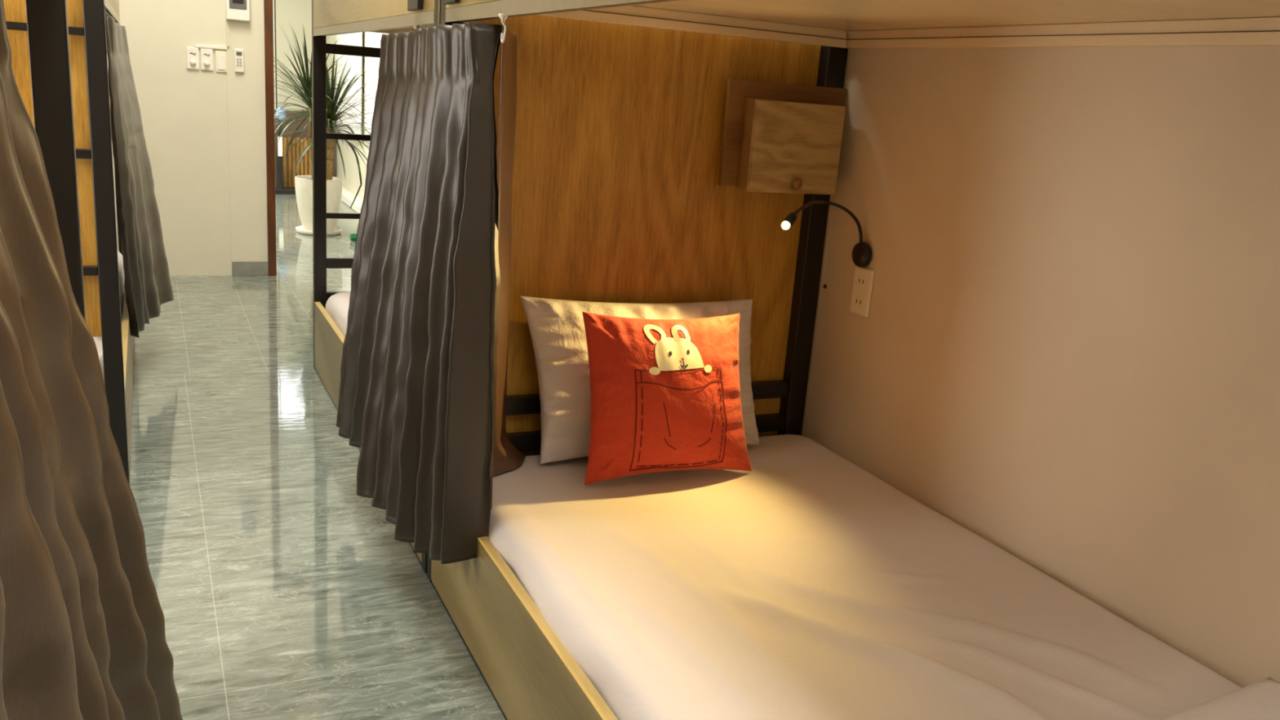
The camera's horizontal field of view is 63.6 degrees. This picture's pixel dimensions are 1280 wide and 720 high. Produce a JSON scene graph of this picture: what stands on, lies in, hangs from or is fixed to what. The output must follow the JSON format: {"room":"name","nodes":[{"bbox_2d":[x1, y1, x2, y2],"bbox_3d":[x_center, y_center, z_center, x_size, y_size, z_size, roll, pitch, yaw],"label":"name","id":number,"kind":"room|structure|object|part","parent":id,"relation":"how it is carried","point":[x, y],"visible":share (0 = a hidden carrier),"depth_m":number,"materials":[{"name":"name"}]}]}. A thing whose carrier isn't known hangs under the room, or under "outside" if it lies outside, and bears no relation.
{"room":"dormitory","nodes":[
{"label":"dormitory","id":0,"kind":"room"},
{"bbox_2d":[106,0,267,275],"bbox_3d":[-2.572,-1.921,5.839,2.950,2.900,0.168,-3,16,-25],"label":"wall","id":1,"kind":"structure","parent":0,"point":[205,131],"depth_m":5.96,"materials":[{"name":"white paint"}]},
{"bbox_2d":[186,46,199,69],"bbox_3d":[-2.523,-1.702,5.820,0.066,0.120,0.031,-3,16,-25],"label":"dimmer switch","id":2,"kind":"object","parent":1,"relation":"attached to","point":[192,53],"visible":1,"depth_m":5.82,"materials":[{"name":"white plastic"}]},
{"bbox_3d":[-2.523,-1.681,5.820,0.032,0.032,0.019,-3,16,-25],"label":"knob","id":3,"kind":"part","parent":2,"relation":"part of","materials":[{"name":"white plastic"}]},
{"bbox_2d":[200,48,213,71],"bbox_3d":[-2.458,-1.705,5.851,0.066,0.120,0.031,-3,16,-25],"label":"dimmer switch","id":4,"kind":"object","parent":1,"relation":"attached to","point":[206,54],"visible":1,"depth_m":5.85,"materials":[{"name":"white plastic"}]},
{"bbox_3d":[-2.457,-1.683,5.851,0.032,0.032,0.019,-3,16,-25],"label":"knob","id":5,"kind":"part","parent":4,"relation":"part of","materials":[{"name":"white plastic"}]},
{"bbox_2d":[195,44,226,49],"bbox_3d":[-2.434,-1.776,5.851,0.166,0.016,0.014,-3,16,-25],"label":"cable conduit","id":6,"kind":"object","parent":1,"relation":"attached to","point":[196,45],"visible":1,"depth_m":5.85,"materials":[{"name":"white plastic"}]},
{"bbox_2d":[215,50,226,72],"bbox_3d":[-2.393,-1.705,5.892,0.058,0.118,0.014,-3,16,-25],"label":"socket cover","id":7,"kind":"object","parent":1,"relation":"attached to","point":[220,56],"visible":1,"depth_m":5.89,"materials":[{"name":"beige plastic"}]},
{"bbox_2d":[217,54,225,70],"bbox_3d":[-2.391,-1.700,5.889,0.042,0.082,0.004,-3,16,-25],"label":"light switch","id":8,"kind":"object","parent":1,"relation":"attached to","point":[220,58],"depth_m":5.89,"materials":[{"name":"white plastic"}]},
{"bbox_2d":[226,19,229,46],"bbox_3d":[-2.343,-1.858,5.863,0.012,0.147,0.012,-3,16,-25],"label":"cable conduit","id":9,"kind":"object","parent":1,"relation":"attached to","point":[227,20],"visible":1,"depth_m":5.86,"materials":[{"name":"white plastic"}]},
{"bbox_2d":[225,0,249,21],"bbox_3d":[-2.272,-2.035,5.822,0.124,0.226,0.052,-3,16,-25],"label":"breaker panel","id":10,"kind":"object","parent":1,"relation":"attached to","point":[236,10],"visible":1,"depth_m":5.82,"materials":[{"name":"white plastic"}]},
{"bbox_2d":[234,48,244,72],"bbox_3d":[-2.300,-1.718,5.919,0.049,0.128,0.022,-3,16,-25],"label":"remote","id":11,"kind":"object","parent":1,"relation":"attached to","point":[238,53],"visible":1,"depth_m":5.91,"materials":[{"name":"white plastic"}]},
{"bbox_2d":[231,261,268,275],"bbox_3d":[-2.360,-0.553,6.243,0.205,0.088,0.012,-3,16,-25],"label":"baseboard","id":12,"kind":"structure","parent":1,"relation":"attached to","point":[238,268],"depth_m":6.24,"materials":[{"name":"grey tile"}]},
{"bbox_2d":[263,0,276,275],"bbox_3d":[-1.766,-1.597,6.327,1.024,2.150,0.200,-3,16,-25],"label":"door","id":13,"kind":"structure","parent":1,"relation":"in","point":[268,4],"depth_m":6.09,"materials":[{"name":"brown wood"}]},
{"bbox_2d":[272,0,311,111],"bbox_3d":[-4.746,-3.401,10.894,2.920,2.900,0.100,-3,16,-25],"label":"wall","id":14,"kind":"structure","parent":0,"point":[298,12],"depth_m":11.27,"materials":[{"name":"white paint"}]},
{"bbox_2d":[129,194,505,719],"bbox_3d":[-1.121,-0.163,5.444,5.800,0.080,14.500,-3,16,-25],"label":"floor","id":15,"kind":"structure","parent":0,"point":[283,593],"depth_m":2.86,"materials":[{"name":"grey tile"}]},
{"bbox_2d":[25,0,86,322],"bbox_3d":[-0.953,-0.059,0.444,1.136,2.250,2.202,-3,16,-25],"label":"bunk bed","id":16,"kind":"object","parent":15,"relation":"on","point":[46,20],"visible":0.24,"depth_m":1.59,"materials":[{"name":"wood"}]},
{"bbox_2d":[0,0,182,719],"bbox_3d":[-0.437,0.275,0.790,0.148,1.197,1.399,-2,16,-22],"label":"curtain","id":17,"kind":"object","parent":16,"relation":"hanging from","point":[82,637],"visible":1,"depth_m":0.78,"materials":[{"name":"grey fabric"}]},
{"bbox_2d":[3,0,134,484],"bbox_3d":[-2.384,-0.945,3.433,1.152,2.250,2.102,-3,16,-25],"label":"bunk bed","id":18,"kind":"object","parent":15,"relation":"on","point":[86,18],"visible":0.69,"depth_m":2.82,"materials":[{"name":"brown wood"}]},
{"bbox_3d":[-2.005,-0.500,2.608,1.098,0.940,0.010,-3,16,-25],"label":"headboard","id":19,"kind":"part","parent":18,"relation":"part of","materials":[{"name":"brown wood"}]},
{"bbox_3d":[-1.453,-0.702,2.769,0.050,2.250,0.042,-3,16,-25],"label":"post","id":20,"kind":"part","parent":18,"relation":"part of","materials":[{"name":"black metal"}]},
{"bbox_2d":[93,250,124,383],"bbox_3d":[-2.466,-0.147,3.640,1.133,0.213,1.959,-3,16,-25],"label":"mattress","id":21,"kind":"object","parent":18,"relation":"on","point":[98,340],"visible":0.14,"depth_m":4.04,"materials":[{"name":"white fabric"}]},
{"bbox_3d":[-2.317,-1.234,4.563,0.050,2.250,0.042,-3,16,-25],"label":"post","id":22,"kind":"part","parent":18,"relation":"part of","materials":[{"name":"black metal"}]},
{"bbox_3d":[-1.945,-0.031,3.915,0.022,0.284,2.014,-3,16,-25],"label":"rail","id":23,"kind":"part","parent":18,"relation":"part of","materials":[{"name":"brown wood"}]},
{"bbox_2d":[105,15,173,337],"bbox_3d":[-1.832,-0.641,3.808,0.160,1.148,1.401,-2,16,-24],"label":"curtain","id":24,"kind":"object","parent":18,"relation":"hanging from","point":[148,285],"visible":0.99,"depth_m":3.87,"materials":[{"name":"grey fabric"}]},
{"bbox_2d":[275,186,295,194],"bbox_3d":[-3.709,-1.707,10.374,0.820,0.045,0.250,-3,16,-25],"label":"doorstep","id":25,"kind":"object","parent":15,"relation":"on","point":[286,190],"visible":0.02,"depth_m":10.33,"materials":[{"name":"stone"}]},
{"bbox_2d":[275,106,286,189],"bbox_3d":[-3.574,-2.109,10.274,0.100,0.799,0.130,-3,16,-25],"label":"water dispenser","id":26,"kind":"object","parent":25,"relation":"on","point":[279,155],"visible":0.79,"depth_m":10.25,"materials":[{"name":"plastic"}]},
{"bbox_2d":[275,106,286,119],"bbox_3d":[-3.543,-2.430,10.176,0.100,0.125,0.100,-3,16,-25],"label":"bottle","id":27,"kind":"object","parent":26,"relation":"on","point":[283,116],"depth_m":10.14,"materials":[{"name":"blue glass"}]},
{"bbox_2d":[281,135,311,187],"bbox_3d":[-3.510,-2.026,10.584,0.359,0.525,0.051,-3,16,-25],"label":"screen","id":28,"kind":"object","parent":15,"relation":"on","point":[291,167],"visible":0.59,"depth_m":10.55,"materials":[{"name":"brown wood"}]},
{"bbox_2d":[274,109,336,186],"bbox_3d":[-3.738,-2.193,10.733,1.110,0.800,0.050,-3,16,-25],"label":"wall panel","id":29,"kind":"object","parent":15,"relation":"on","point":[291,128],"visible":0.07,"depth_m":10.74,"materials":[{"name":"brown wood"}]},
{"bbox_2d":[274,0,277,109],"bbox_3d":[-3.660,-3.435,10.350,0.015,1.800,0.012,-3,16,-25],"label":"cable","id":30,"kind":"object","parent":29,"relation":"attached to","point":[274,0],"visible":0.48,"depth_m":10.43,"materials":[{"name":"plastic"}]},
{"bbox_2d":[273,21,375,235],"bbox_3d":[-2.436,-1.796,7.957,1.116,1.618,1.137,9,15,16],"label":"potted plant","id":31,"kind":"object","parent":15,"relation":"on","point":[303,184],"visible":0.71,"depth_m":7.87,"materials":[{"name":"green plant"}]},
{"bbox_3d":[-2.500,-1.213,8.030,0.356,0.410,0.356,-3,16,-25],"label":"pot","id":32,"kind":"part","parent":31,"relation":"part of","materials":[{"name":"white ceramic"}]},
{"bbox_2d":[349,233,356,241],"bbox_3d":[-2.080,-0.930,7.822,0.230,0.057,0.066,-3,16,-28],"label":"dumbbell","id":33,"kind":"object","parent":15,"relation":"on","point":[353,237],"visible":0.23,"depth_m":7.76,"materials":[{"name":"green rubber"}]},
{"bbox_2d":[311,0,440,573],"bbox_3d":[-0.412,-0.812,3.507,1.103,2.250,2.034,-3,16,-25],"label":"bunk bed","id":34,"kind":"object","parent":15,"relation":"on","point":[329,17],"visible":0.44,"depth_m":4.10,"materials":[{"name":"brown wood"}]},
{"bbox_3d":[-1.293,-1.049,4.157,0.050,2.250,0.042,-3,16,-25],"label":"post","id":35,"kind":"part","parent":34,"relation":"part of","materials":[{"name":"black metal"}]},
{"bbox_2d":[325,291,350,337],"bbox_3d":[-0.457,0.010,3.706,1.066,0.175,1.870,-3,16,-25],"label":"mattress","id":36,"kind":"object","parent":34,"relation":"on","point":[337,305],"visible":0.02,"depth_m":4.06,"materials":[{"name":"white fabric"}]},
{"bbox_3d":[-0.962,0.145,3.530,0.022,0.284,1.939,-3,16,-25],"label":"rail","id":37,"kind":"part","parent":34,"relation":"part of","materials":[{"name":"brown wood"}]},
{"bbox_3d":[-0.776,-1.351,4.277,1.013,0.043,0.024,-3,16,-25],"label":"foot trim","id":38,"kind":"part","parent":34,"relation":"part of","materials":[{"name":"beige wood"}]},
{"bbox_3d":[-0.465,-0.536,2.427,0.042,2.250,0.042,-3,16,-25],"label":"post","id":39,"kind":"part","parent":34,"relation":"part of","materials":[{"name":"black metal"}]},
{"bbox_2d":[426,0,1279,719],"bbox_3d":[0.476,-0.266,1.666,1.101,2.250,2.198,-3,16,-25],"label":"bunk bed","id":40,"kind":"object","parent":15,"relation":"on","point":[617,196],"visible":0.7,"depth_m":2.56,"materials":[{"name":"brown wood"}]},
{"bbox_2d":[355,22,502,564],"bbox_3d":[-0.497,-0.149,2.331,0.175,1.166,0.602,-3,16,-28],"label":"curtain","id":41,"kind":"object","parent":40,"relation":"hanging from","point":[427,452],"visible":1,"depth_m":2.21,"materials":[{"name":"grey fabric"}]},
{"bbox_3d":[-0.441,-0.522,2.378,0.042,2.250,0.042,-3,16,-25],"label":"post","id":42,"kind":"part","parent":40,"relation":"part of","materials":[{"name":"black metal"}]},
{"bbox_2d":[498,13,507,43],"bbox_3d":[-0.257,-0.621,1.934,0.018,0.052,0.018,9,15,16],"label":"curtain hook","id":43,"kind":"object","parent":40,"relation":"hanging from","point":[503,19],"visible":0.98,"depth_m":1.93,"materials":[{"name":"white plastic"}]},
{"bbox_2d":[490,26,525,509],"bbox_3d":[-0.307,-0.157,2.285,0.073,1.092,0.373,6,15,7],"label":"curtain","id":44,"kind":"object","parent":40,"relation":"hanging from","point":[506,457],"visible":0.66,"depth_m":2.37,"materials":[{"name":"grey fabric"}]},
{"bbox_3d":[-0.072,0.693,1.682,0.022,0.284,2.102,-3,16,-25],"label":"rail","id":45,"kind":"part","parent":40,"relation":"part of","materials":[{"name":"brown wood"}]},
{"bbox_3d":[0.017,-0.258,2.704,1.037,1.245,0.010,-3,16,-25],"label":"headboard","id":46,"kind":"part","parent":40,"relation":"part of","materials":[{"name":"brown wood"}]},
{"bbox_3d":[0.098,-0.814,2.513,0.972,0.020,0.023,-3,16,-25],"label":"head trim","id":47,"kind":"part","parent":40,"relation":"part of","materials":[{"name":"beige wood"}]},
{"bbox_3d":[0.098,-0.836,2.509,0.972,0.021,0.019,-3,16,-25],"label":"head trim","id":48,"kind":"part","parent":40,"relation":"part of","materials":[{"name":"beige wood"}]},
{"bbox_3d":[0.497,-0.563,2.817,0.060,2.250,0.042,-3,16,-25],"label":"post","id":49,"kind":"part","parent":40,"relation":"part of","materials":[{"name":"black metal"}]},
{"bbox_2d":[488,434,1241,719],"bbox_3d":[0.424,0.553,1.881,1.070,0.173,2.092,-3,16,-25],"label":"mattress","id":50,"kind":"object","parent":40,"relation":"on","point":[802,584],"visible":0.8,"depth_m":1.94,"materials":[{"name":"white fabric"}]},
{"bbox_2d":[520,296,759,464],"bbox_3d":[0.017,0.038,2.646,0.666,0.400,0.193,-3,16,-25],"label":"pillow","id":51,"kind":"object","parent":50,"relation":"on","point":[557,328],"visible":0.41,"depth_m":2.52,"materials":[{"name":"fabric"}]},
{"bbox_2d":[582,311,751,484],"bbox_3d":[0.071,0.083,2.492,0.450,0.398,0.156,-3,16,-25],"label":"cushion","id":52,"kind":"object","parent":50,"relation":"on","point":[665,393],"visible":1,"depth_m":2.43,"materials":[{"name":"orange fabric"}]},
{"bbox_2d":[644,324,711,374],"bbox_3d":[0.090,-0.027,2.456,0.169,0.108,0.064,-3,16,-25],"label":"print","id":53,"kind":"object","parent":52,"relation":"attached to","point":[668,348],"depth_m":2.45},
{"bbox_2d":[629,367,727,471],"bbox_3d":[0.095,0.141,2.459,0.252,0.246,0.049,-3,16,-25],"label":"print","id":54,"kind":"object","parent":52,"relation":"attached to","point":[678,415],"depth_m":2.44},
{"bbox_2d":[680,360,688,368],"bbox_3d":[0.104,0.011,2.443,0.021,0.018,0.008,-3,16,-25],"label":"print","id":55,"kind":"object","parent":52,"relation":"on","point":[683,364],"depth_m":2.44},
{"bbox_2d":[1161,677,1279,719],"bbox_3d":[0.858,0.626,1.365,0.700,0.040,0.557,-3,16,-25],"label":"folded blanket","id":56,"kind":"object","parent":50,"relation":"on","point":[1260,700],"visible":1,"depth_m":1.63,"materials":[{"name":"white fabric"}]},
{"bbox_3d":[0.980,-0.570,1.833,0.022,0.020,2.136,-3,16,-25],"label":"wall trim","id":57,"kind":"part","parent":40,"relation":"part of","materials":[{"name":"beige wood"}]},
{"bbox_3d":[0.984,-0.591,1.829,0.018,0.021,2.136,-3,16,-25],"label":"wall trim","id":58,"kind":"part","parent":40,"relation":"part of","materials":[{"name":"beige wood"}]},
{"bbox_2d":[326,31,368,200],"bbox_3d":[-2.284,-2.727,9.029,0.100,2.900,5.560,-3,16,-25],"label":"wall","id":59,"kind":"structure","parent":0,"point":[352,184],"depth_m":10.15,"materials":[{"name":"white paint"}]},
{"bbox_2d":[336,31,362,143],"bbox_3d":[-2.785,-3.086,9.864,0.039,1.900,1.301,-3,16,-25],"label":"window","id":60,"kind":"structure","parent":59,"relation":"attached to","point":[355,38],"depth_m":9.78,"materials":[{"name":"glass"}]},
{"bbox_2d":[341,186,363,213],"bbox_3d":[-2.397,-1.302,9.144,0.120,0.075,4.200,-3,16,-25],"label":"trim","id":61,"kind":"structure","parent":59,"relation":"attached to","point":[347,197],"depth_m":9.76,"materials":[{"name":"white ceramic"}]},
{"bbox_2d":[365,31,388,146],"bbox_3d":[-2.156,-2.699,8.559,0.039,1.900,1.102,-3,16,-25],"label":"window","id":62,"kind":"structure","parent":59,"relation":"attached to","point":[373,39],"depth_m":8.92,"materials":[{"name":"glass"}]},
{"bbox_2d":[801,45,1279,688],"bbox_3d":[0.605,-0.875,2.755,0.100,2.900,8.740,-3,16,-25],"label":"wall","id":63,"kind":"structure","parent":0,"point":[1066,352],"depth_m":2.09,"materials":[{"name":"white paint"}]},
{"bbox_2d":[718,78,847,195],"bbox_3d":[0.398,-0.574,2.676,0.358,0.274,0.110,-3,16,-25],"label":"upper cabinet","id":64,"kind":"object","parent":63,"relation":"attached to","point":[785,138],"visible":1,"depth_m":2.65,"materials":[{"name":"brown wood"}]},
{"bbox_3d":[0.403,-0.545,2.660,0.266,0.228,0.018,-3,16,-25],"label":"door","id":65,"kind":"part","parent":64,"relation":"part of","materials":[{"name":"brown wood"}]},
{"bbox_3d":[0.404,-0.455,2.664,0.028,0.028,0.022,-3,16,-25],"label":"knob","id":66,"kind":"part","parent":64,"relation":"part of","materials":[{"name":"brown wood"}]},
{"bbox_2d":[781,200,871,266],"bbox_3d":[0.457,-0.323,2.651,0.299,0.166,0.112,-4,17,-29],"label":"reading lamp","id":67,"kind":"object","parent":63,"relation":"attached to","point":[861,255],"visible":1,"depth_m":2.69,"materials":[{"name":"metal"}]},
{"bbox_3d":[0.359,-0.332,2.540,0.022,0.022,0.022,-3,16,-25],"label":"bulb","id":68,"kind":"part","parent":67,"relation":"part of","materials":[{"name":"white glass"}]},
{"bbox_2d":[849,266,874,317],"bbox_3d":[0.586,-0.181,2.728,0.012,0.126,0.076,-3,16,-25],"label":"power outlet","id":69,"kind":"object","parent":63,"relation":"attached to","point":[862,288],"visible":1,"depth_m":2.72,"materials":[{"name":"beige plastic"}]},
{"bbox_2d":[854,295,863,308],"bbox_3d":[0.580,-0.154,2.733,0.002,0.028,0.034,-3,16,-25],"label":"socket","id":70,"kind":"object","parent":69,"relation":"attached to","point":[859,300],"depth_m":2.73,"materials":[{"name":"plastic"}]},
{"bbox_2d":[857,275,866,288],"bbox_3d":[0.584,-0.207,2.719,0.002,0.028,0.034,-3,16,-25],"label":"socket","id":71,"kind":"object","parent":69,"relation":"attached to","point":[861,279],"depth_m":2.72,"materials":[{"name":"plastic"}]},
{"bbox_3d":[-0.561,-0.814,2.588,0.018,0.052,0.021,-3,16,-25],"label":"curtain hook","id":72,"kind":"object","parent":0,"visible":0},
{"bbox_2d":[336,30,421,447],"bbox_3d":[-0.698,-0.287,2.787,0.165,1.151,0.583,-3,16,-25],"label":"curtain","id":73,"kind":"object","parent":72,"relation":"hanging from","point":[394,79],"visible":0.56,"depth_m":2.84,"materials":[{"name":"grey fabric"}]}
]}

